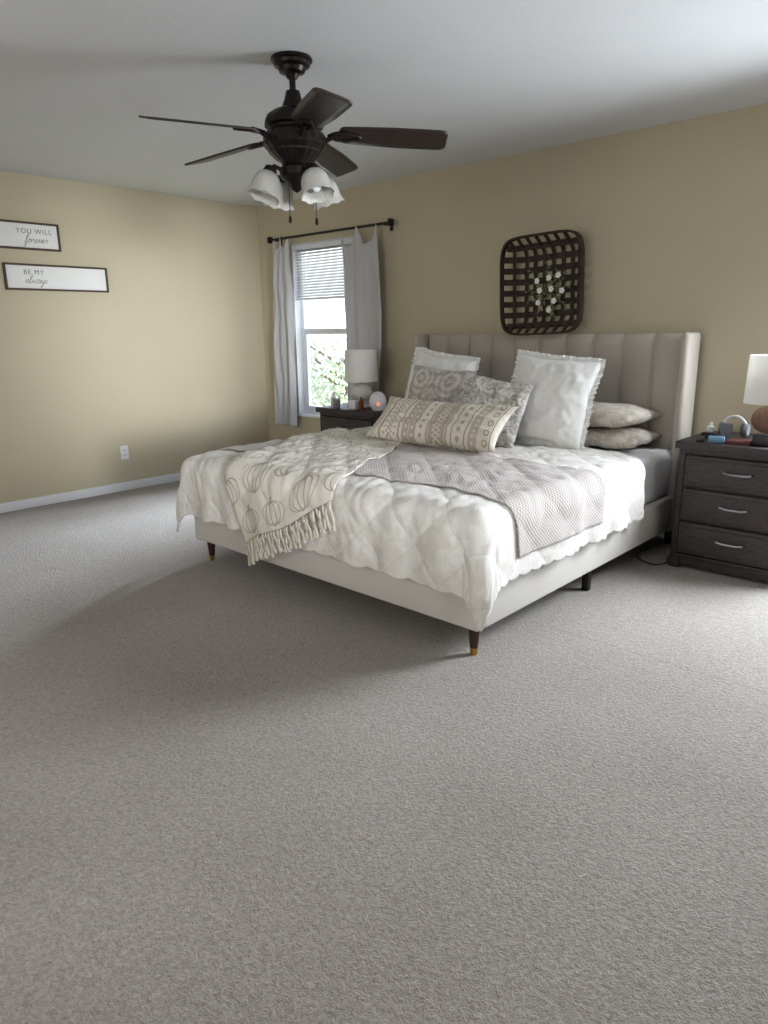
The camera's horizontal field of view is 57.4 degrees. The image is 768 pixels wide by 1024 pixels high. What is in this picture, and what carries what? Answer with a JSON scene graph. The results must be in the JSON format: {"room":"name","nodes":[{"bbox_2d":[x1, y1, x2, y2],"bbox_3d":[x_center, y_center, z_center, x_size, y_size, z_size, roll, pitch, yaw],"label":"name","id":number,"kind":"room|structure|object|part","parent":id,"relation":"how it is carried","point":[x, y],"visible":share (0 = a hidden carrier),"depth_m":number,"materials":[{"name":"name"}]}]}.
{"room":"bedroom","nodes":[
{"label":"bedroom","id":0,"kind":"room"},
{"bbox_2d":[0,171,268,503],"bbox_3d":[-3.484,-1.066,4.654,0.150,2.467,6.900,12,20,41],"label":"wall","id":1,"kind":"structure","parent":0,"point":[167,364],"depth_m":5.91,"materials":[{"name":"beige paint"}]},
{"bbox_2d":[0,219,61,251],"bbox_3d":[-2.758,-2.020,5.092,0.026,0.195,0.795,12,20,41],"label":"wall sign","id":2,"kind":"object","parent":1,"relation":"attached to","point":[14,234],"visible":1,"depth_m":5.22,"materials":[{"name":"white wood"}]},
{"bbox_2d":[2,262,108,292],"bbox_3d":[-2.515,-1.806,5.416,0.026,0.190,0.790,12,20,41],"label":"wall sign","id":3,"kind":"object","parent":1,"relation":"attached to","point":[17,276],"visible":1,"depth_m":5.39,"materials":[{"name":"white wood"}]},
{"bbox_2d":[0,472,179,512],"bbox_3d":[-3.408,0.105,4.901,0.014,0.075,6.600,12,20,41],"label":"baseboard","id":4,"kind":"structure","parent":1,"relation":"attached to","point":[112,488],"depth_m":5.85,"materials":[{"name":"white paint"}]},
{"bbox_2d":[120,445,128,459],"bbox_3d":[-2.240,-0.513,6.055,0.010,0.120,0.072,12,20,41],"label":"wall outlet","id":5,"kind":"object","parent":1,"relation":"attached to","point":[124,451],"visible":1,"depth_m":6.05,"materials":[{"name":"white paint"}]},
{"bbox_2d":[0,481,767,1023],"bbox_3d":[-0.620,0.813,2.427,7.900,0.120,6.900,12,20,41],"label":"floor","id":6,"kind":"structure","parent":0,"point":[232,791],"depth_m":2.08,"materials":[{"name":"carpet"}]},
{"bbox_2d":[315,403,385,430],"bbox_3d":[-0.183,-0.500,5.779,0.668,0.720,0.448,12,20,41],"label":"nightstand","id":7,"kind":"object","parent":6,"relation":"on","point":[342,417],"visible":0.2,"depth_m":5.58,"materials":[{"name":"grey wood"}]},
{"bbox_2d":[330,392,335,406],"bbox_3d":[-0.415,-0.920,5.736,0.044,0.120,0.044,12,20,41],"label":"bottle","id":8,"kind":"object","parent":7,"relation":"on","point":[332,396],"visible":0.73,"depth_m":5.72,"materials":[{"name":"white plastic"}]},
{"bbox_2d":[333,398,339,407],"bbox_3d":[-0.384,-0.881,5.674,0.056,0.075,0.056,12,20,41],"label":"cup","id":9,"kind":"object","parent":7,"relation":"on","point":[336,401],"visible":1,"depth_m":5.65,"materials":[{"name":"grey glass"}]},
{"bbox_3d":[-0.300,-0.662,5.609,0.556,0.173,0.034,12,20,41],"label":"drawer","id":10,"kind":"part","parent":7,"relation":"part of","materials":[{"name":"grey wood"}]},
{"bbox_2d":[348,400,358,409],"bbox_3d":[-0.237,-0.849,5.553,0.065,0.070,0.065,12,20,41],"label":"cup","id":11,"kind":"object","parent":7,"relation":"on","point":[353,404],"visible":0.85,"depth_m":5.53,"materials":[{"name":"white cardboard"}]},
{"bbox_2d":[345,349,377,407],"bbox_3d":[-0.183,-1.082,5.682,0.270,0.455,0.270,12,20,41],"label":"table lamp","id":12,"kind":"object","parent":7,"relation":"on","point":[360,364],"visible":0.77,"depth_m":5.56,"materials":[{"name":"fabric"}]},
{"bbox_3d":[-0.185,-1.181,5.656,0.270,0.250,0.270,12,20,41],"label":"lamp shade","id":13,"kind":"part","parent":12,"relation":"part of","materials":[{"name":"white fabric"}]},
{"bbox_2d":[359,397,363,409],"bbox_3d":[-0.179,-0.851,5.500,0.036,0.100,0.036,12,20,41],"label":"bottle","id":14,"kind":"object","parent":7,"relation":"on","point":[361,405],"visible":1,"depth_m":5.49,"materials":[{"name":"orange glass"}]},
{"bbox_2d":[369,391,386,410],"bbox_3d":[-0.047,-0.865,5.455,0.138,0.146,0.138,12,20,41],"label":"diffuser","id":15,"kind":"object","parent":7,"relation":"on","point":[377,401],"visible":0.99,"depth_m":5.41,"materials":[{"name":"white plastic"}]},
{"bbox_2d":[194,332,700,655],"bbox_3d":[0.369,-0.390,4.199,2.080,1.290,2.220,12,20,41],"label":"bed","id":16,"kind":"object","parent":6,"relation":"on","point":[657,372],"visible":0.35,"depth_m":4.15,"materials":[{"name":"fabric"}]},
{"bbox_3d":[-1.034,0.211,4.204,0.052,0.100,0.052,12,20,41],"label":"leg","id":17,"kind":"part","parent":16,"relation":"part of","materials":[{"name":"brown wood"}]},
{"bbox_3d":[-0.361,0.224,3.535,2.070,0.205,0.050,12,20,41],"label":"foot rail","id":18,"kind":"part","parent":16,"relation":"part of","materials":[{"name":"fabric"}]},
{"bbox_2d":[176,426,645,631],"bbox_3d":[0.145,-0.101,4.021,2.246,0.485,1.730,12,20,41],"label":"comforter","id":19,"kind":"object","parent":16,"relation":"on","point":[464,545],"visible":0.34,"depth_m":3.09,"materials":[{"name":"white fabric"}]},
{"bbox_2d":[225,428,400,565],"bbox_3d":[-0.357,-0.104,4.103,0.783,0.557,1.697,4,15,16],"label":"throw blanket","id":20,"kind":"object","parent":19,"relation":"on","point":[270,488],"visible":0.94,"depth_m":3.61,"materials":[{"name":"beige fabric"}]},
{"bbox_2d":[219,439,605,558],"bbox_3d":[0.058,-0.197,3.895,2.228,0.254,0.944,12,20,41],"label":"coverlet","id":21,"kind":"object","parent":19,"relation":"on","point":[549,505],"visible":0.7,"depth_m":3.28,"materials":[{"name":"grey fabric"}]},
{"bbox_2d":[407,365,472,402],"bbox_3d":[0.329,-0.734,4.636,0.503,0.458,0.210,12,20,41],"label":"throw pillow","id":22,"kind":"object","parent":19,"relation":"on","point":[429,384],"visible":0.43,"depth_m":4.58,"materials":[{"name":"grey fabric"}]},
{"bbox_2d":[366,396,518,452],"bbox_3d":[0.322,-0.525,4.179,0.975,0.262,0.270,12,20,41],"label":"lumbar pillow","id":23,"kind":"object","parent":19,"relation":"on","point":[460,426],"visible":1,"depth_m":4.07,"materials":[{"name":"beige fabric"}]},
{"bbox_2d":[405,347,480,397],"bbox_3d":[0.351,-0.825,4.839,0.623,0.609,0.216,12,20,41],"label":"euro sham","id":24,"kind":"object","parent":19,"relation":"on","point":[423,356],"visible":0.23,"depth_m":4.78,"materials":[{"name":"white fabric"}]},
{"bbox_2d":[456,371,534,447],"bbox_3d":[0.628,-0.610,4.220,0.525,0.458,0.214,7,17,28],"label":"throw pillow","id":25,"kind":"object","parent":19,"relation":"on","point":[475,389],"visible":0.56,"depth_m":4.15,"materials":[{"name":"grey fabric"}]},
{"bbox_2d":[510,349,605,449],"bbox_3d":[0.977,-0.662,4.180,0.613,0.594,0.214,10,18,35],"label":"euro sham","id":26,"kind":"object","parent":19,"relation":"on","point":[557,413],"visible":0.84,"depth_m":4.09,"materials":[{"name":"white fabric"}]},
{"bbox_3d":[0.378,0.522,2.937,0.052,0.100,0.052,12,20,41],"label":"leg","id":27,"kind":"part","parent":16,"relation":"part of","materials":[{"name":"brown wood"}]},
{"bbox_3d":[1.091,-0.652,4.939,1.970,1.165,0.089,12,20,41],"label":"headboard","id":28,"kind":"part","parent":16,"relation":"part of","materials":[{"name":"fabric"}]},
{"bbox_3d":[1.065,0.192,3.584,0.050,0.205,1.963,12,20,41],"label":"rail","id":29,"kind":"part","parent":16,"relation":"part of","materials":[{"name":"fabric"}]},
{"bbox_3d":[1.054,0.344,3.648,0.036,0.130,0.036,12,20,41],"label":"support leg","id":30,"kind":"part","parent":16,"relation":"part of","materials":[{"name":"black metal"}]},
{"bbox_2d":[517,442,670,504],"bbox_3d":[0.364,-0.205,4.223,1.980,0.290,2.055,12,20,41],"label":"mattress","id":31,"kind":"object","parent":16,"relation":"on","point":[656,462],"visible":0.09,"depth_m":4.12,"materials":[{"name":"fabric"}]},
{"bbox_2d":[584,426,661,448],"bbox_3d":[1.340,-0.477,4.368,0.654,0.127,0.442,12,20,41],"label":"pillow","id":32,"kind":"object","parent":31,"relation":"on","point":[625,437],"visible":0.56,"depth_m":4.17,"materials":[{"name":"beige fabric"}]},
{"bbox_2d":[589,401,661,427],"bbox_3d":[1.320,-0.609,4.351,0.654,0.139,0.442,12,20,41],"label":"pillow","id":33,"kind":"object","parent":32,"relation":"on","point":[612,415],"visible":0.54,"depth_m":4.14,"materials":[{"name":"beige fabric"}]},
{"bbox_3d":[1.792,0.133,4.419,0.036,0.130,0.036,12,20,41],"label":"support leg","id":34,"kind":"part","parent":16,"relation":"part of","materials":[{"name":"black wood"}]},
{"bbox_2d":[637,547,667,564],"bbox_3d":[1.672,0.243,4.236,0.209,0.008,0.505,12,20,41],"label":"power cable","id":35,"kind":"object","parent":6,"relation":"on","point":[650,547],"visible":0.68,"depth_m":4.08,"materials":[{"name":"black plastic"}]},
{"bbox_2d":[668,431,767,581],"bbox_3d":[2.014,-0.035,3.881,0.668,0.720,0.558,12,20,41],"label":"nightstand","id":36,"kind":"object","parent":6,"relation":"on","point":[720,522],"visible":0.98,"depth_m":3.75,"materials":[{"name":"grey wood"}]},
{"bbox_2d":[696,435,704,441],"bbox_3d":[1.737,-0.402,3.846,0.040,0.016,0.150,6,16,25],"label":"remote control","id":37,"kind":"object","parent":36,"relation":"on","point":[700,438],"visible":1,"depth_m":3.80,"materials":[{"name":"black plastic"}]},
{"bbox_2d":[701,431,719,437],"bbox_3d":[1.832,-0.432,3.930,0.060,0.028,0.090,-7,16,-23],"label":"wallet","id":38,"kind":"object","parent":36,"relation":"on","point":[706,434],"visible":0.56,"depth_m":3.92,"materials":[{"name":"black leather"}]},
{"bbox_2d":[706,422,714,431],"bbox_3d":[1.877,-0.480,4.029,0.040,0.070,0.040,12,20,41],"label":"bottle","id":39,"kind":"object","parent":36,"relation":"on","point":[710,428],"visible":0.71,"depth_m":4.01,"materials":[{"name":"white plastic"}]},
{"bbox_2d":[708,435,724,442],"bbox_3d":[1.779,-0.389,3.753,0.080,0.035,0.036,8,17,30],"label":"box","id":40,"kind":"object","parent":36,"relation":"on","point":[711,439],"visible":1,"depth_m":3.74,"materials":[{"name":"blue plastic"}]},
{"bbox_3d":[1.865,0.181,3.767,0.556,0.180,0.034,12,20,41],"label":"drawer","id":41,"kind":"part","parent":36,"relation":"part of","materials":[{"name":"grey wood"}]},
{"bbox_3d":[1.862,-0.005,3.719,0.556,0.177,0.034,12,20,41],"label":"drawer","id":42,"kind":"part","parent":36,"relation":"part of","materials":[{"name":"grey wood"}]},
{"bbox_3d":[1.860,-0.187,3.672,0.556,0.173,0.034,12,20,41],"label":"drawer","id":43,"kind":"part","parent":36,"relation":"part of","materials":[{"name":"grey wood"}]},
{"bbox_2d":[720,423,732,439],"bbox_3d":[1.871,-0.439,3.835,0.060,0.090,0.060,12,20,41],"label":"cup","id":44,"kind":"object","parent":36,"relation":"on","point":[725,428],"visible":0.85,"depth_m":3.81,"materials":[{"name":"grey ceramic"}]},
{"bbox_3d":[1.841,0.175,3.740,0.153,0.017,0.042,12,20,41],"label":"handle","id":45,"kind":"part","parent":36,"relation":"part of","materials":[{"name":"silver metal"}]},
{"bbox_2d":[718,415,749,436],"bbox_3d":[1.979,-0.489,3.958,0.152,0.118,0.076,12,20,41],"label":"headphones","id":46,"kind":"object","parent":36,"relation":"on","point":[745,428],"visible":0.75,"depth_m":3.92,"materials":[{"name":"white plastic"}]},
{"bbox_2d":[740,423,749,436],"bbox_3d":[2.022,-0.460,3.925,0.036,0.076,0.076,12,20,41],"label":"ear cup","id":47,"kind":"object","parent":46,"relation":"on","point":[745,428],"depth_m":3.90,"materials":[{"name":"grey plastic"}]},
{"bbox_3d":[1.838,-0.011,3.691,0.153,0.017,0.042,12,20,41],"label":"handle","id":48,"kind":"part","parent":36,"relation":"part of","materials":[{"name":"silver metal"}]},
{"bbox_3d":[1.836,-0.192,3.644,0.153,0.017,0.042,12,20,41],"label":"handle","id":49,"kind":"part","parent":36,"relation":"part of","materials":[{"name":"silver metal"}]},
{"bbox_2d":[725,438,751,445],"bbox_3d":[1.884,-0.372,3.714,0.120,0.020,0.100,10,18,36],"label":"book","id":50,"kind":"object","parent":36,"relation":"on","point":[735,441],"visible":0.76,"depth_m":3.69,"materials":[{"name":"red paper"}]},
{"bbox_2d":[743,354,767,433],"bbox_3d":[2.055,-0.599,3.713,0.270,0.455,0.270,12,20,41],"label":"table lamp","id":51,"kind":"object","parent":36,"relation":"on","point":[756,388],"visible":0.92,"depth_m":3.66,"materials":[{"name":"fabric"}]},
{"bbox_3d":[2.054,-0.698,3.687,0.270,0.250,0.270,12,20,41],"label":"lamp shade","id":52,"kind":"part","parent":51,"relation":"part of","materials":[{"name":"white fabric"}]},
{"bbox_2d":[752,433,767,446],"bbox_3d":[1.965,-0.370,3.623,0.060,0.060,0.100,-13,19,-40],"label":"clock","id":53,"kind":"object","parent":36,"relation":"on","point":[761,440],"visible":1,"depth_m":3.61,"materials":[{"name":"black plastic"}]},
{"bbox_2d":[0,0,767,206],"bbox_3d":[-0.654,-1.690,1.775,7.900,0.120,6.900,12,20,41],"label":"ceiling","id":54,"kind":"structure","parent":0,"point":[502,78],"depth_m":3.24,"materials":[{"name":"paint"}]},
{"bbox_2d":[139,51,447,225],"bbox_3d":[-0.431,-1.630,3.114,1.291,0.677,1.299,12,20,41],"label":"ceiling fan","id":55,"kind":"object","parent":54,"relation":"hanging from","point":[294,137],"visible":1,"depth_m":3.04,"materials":[{"name":"brown metal"}]},
{"bbox_3d":[-0.744,-1.580,2.851,0.476,0.067,0.149,-12,18,-36],"label":"blade","id":56,"kind":"part","parent":55,"relation":"part of","materials":[{"name":"brown wood"}]},
{"bbox_3d":[-0.753,-1.709,3.348,0.476,0.067,0.149,9,18,34],"label":"blade","id":57,"kind":"part","parent":55,"relation":"part of","materials":[{"name":"brown wood"}]},
{"bbox_3d":[-0.526,-1.419,3.058,0.153,0.142,0.153,12,20,41],"label":"lamp shade","id":58,"kind":"part","parent":55,"relation":"part of","materials":[{"name":"white glass"}]},
{"bbox_3d":[-0.480,-1.497,3.081,0.060,0.057,0.121,12,20,41],"label":"light arm","id":59,"kind":"part","parent":55,"relation":"part of","materials":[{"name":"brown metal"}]},
{"bbox_3d":[-0.496,-1.478,3.287,0.153,0.142,0.153,12,20,41],"label":"lamp shade","id":60,"kind":"part","parent":55,"relation":"part of","materials":[{"name":"white glass"}]},
{"bbox_3d":[-0.427,-1.408,3.168,0.016,0.200,0.016,12,20,41],"label":"pull chain","id":61,"kind":"part","parent":55,"relation":"part of","materials":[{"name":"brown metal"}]},
{"bbox_3d":[-0.332,-1.493,3.057,0.121,0.057,0.060,12,20,41],"label":"light arm","id":62,"kind":"part","parent":55,"relation":"part of","materials":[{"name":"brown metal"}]},
{"bbox_3d":[-0.307,-1.405,3.169,0.016,0.210,0.016,12,20,41],"label":"pull chain","id":63,"kind":"part","parent":55,"relation":"part of","materials":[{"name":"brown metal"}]},
{"bbox_3d":[-0.297,-1.431,3.035,0.056,0.082,0.051,12,20,41],"label":"bulb","id":64,"kind":"part","parent":55,"relation":"part of","materials":[{"name":"white glass"}]},
{"bbox_3d":[-0.289,-1.414,3.029,0.153,0.142,0.153,12,20,41],"label":"lamp shade","id":65,"kind":"part","parent":55,"relation":"part of","materials":[{"name":"white glass"}]},
{"bbox_3d":[-0.253,-1.549,2.705,0.149,0.067,0.476,-6,15,-18],"label":"blade","id":66,"kind":"part","parent":55,"relation":"part of","materials":[{"name":"brown wood"}]},
{"bbox_3d":[-0.260,-1.474,3.258,0.153,0.142,0.153,12,20,41],"label":"lamp shade","id":67,"kind":"part","parent":55,"relation":"part of","materials":[{"name":"white glass"}]},
{"bbox_3d":[-0.268,-1.758,3.509,0.149,0.067,0.476,4,15,16],"label":"blade","id":68,"kind":"part","parent":55,"relation":"part of","materials":[{"name":"brown wood"}]},
{"bbox_3d":[0.041,-1.658,3.111,0.476,0.067,0.149,-1,15,-1],"label":"blade","id":69,"kind":"part","parent":55,"relation":"part of","materials":[{"name":"brown wood"}]},
{"bbox_2d":[257,103,767,440],"bbox_3d":[1.652,-1.092,4.493,7.600,2.467,0.150,12,20,41],"label":"wall","id":70,"kind":"structure","parent":0,"point":[671,219],"depth_m":4.47,"materials":[{"name":"beige paint"}]},
{"bbox_2d":[292,236,353,417],"bbox_3d":[-0.500,-1.631,6.370,0.810,1.560,0.140,12,20,41],"label":"window","id":71,"kind":"structure","parent":70,"relation":"in","point":[306,409],"depth_m":6.64,"materials":[{"name":"white paint"}]},
{"bbox_2d":[294,238,352,300],"bbox_3d":[-0.517,-2.142,6.226,0.794,0.482,0.050,12,20,41],"label":"window blind","id":72,"kind":"object","parent":71,"relation":"attached to","point":[305,248],"visible":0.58,"depth_m":6.26,"materials":[{"name":"white paint"}]},
{"bbox_3d":[-0.514,-1.920,6.284,0.790,0.022,0.040,12,20,41],"label":"rail","id":73,"kind":"part","parent":72,"relation":"part of","materials":[{"name":"white paint"}]},
{"bbox_2d":[267,218,393,245],"bbox_3d":[-0.479,-2.382,5.997,1.530,0.080,0.109,12,20,41],"label":"curtain rod","id":74,"kind":"object","parent":70,"relation":"attached to","point":[390,221],"visible":1,"depth_m":5.89,"materials":[{"name":"black metal"}]},
{"bbox_2d":[273,238,296,426],"bbox_3d":[-0.964,-1.673,6.605,0.327,1.716,0.072,13,20,43],"label":"curtain","id":75,"kind":"object","parent":74,"relation":"hanging from","point":[283,310],"visible":1,"depth_m":6.60,"materials":[{"name":"grey fabric"}]},
{"bbox_3d":[-0.499,-2.386,5.973,1.470,0.022,0.022,12,20,41],"label":"rod","id":76,"kind":"part","parent":74,"relation":"part of","materials":[{"name":"black metal"}]},
{"bbox_2d":[339,223,381,403],"bbox_3d":[-0.197,-1.503,5.912,0.498,1.716,0.080,12,20,41],"label":"curtain","id":77,"kind":"object","parent":74,"relation":"hanging from","point":[363,312],"visible":0.62,"depth_m":5.82,"materials":[{"name":"grey fabric"}]},
{"bbox_2d":[500,229,584,335],"bbox_3d":[1.075,-1.524,4.707,0.625,0.655,0.138,12,20,41],"label":"wall basket","id":78,"kind":"object","parent":70,"relation":"attached to","point":[580,265],"visible":0.96,"depth_m":4.75,"materials":[{"name":"wicker"}]},
{"bbox_2d":[525,262,570,317],"bbox_3d":[1.105,-1.484,4.691,0.359,0.369,0.054,12,20,41],"label":"flower spray","id":79,"kind":"object","parent":78,"relation":"in","point":[548,277],"visible":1,"depth_m":4.69,"materials":[{"name":"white plant"}]},
{"label":"outside","id":80,"kind":"structure","parent":0,"visible":0},
{"bbox_2d":[310,358,343,404],"bbox_3d":[6.624,-5.162,26.947,44.000,0.100,39.700,12,20,41],"label":"ground","id":81,"kind":"structure","parent":80,"point":[339,359],"depth_m":30.35,"materials":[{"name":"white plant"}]},
{"bbox_2d":[309,334,347,405],"bbox_3d":[-0.710,-2.253,12.802,3.419,2.136,2.239,12,20,41],"label":"tree","id":82,"kind":"object","parent":81,"relation":"on","point":[329,379],"visible":0.32,"depth_m":12.46,"materials":[{"name":"green plant"}]}
]}

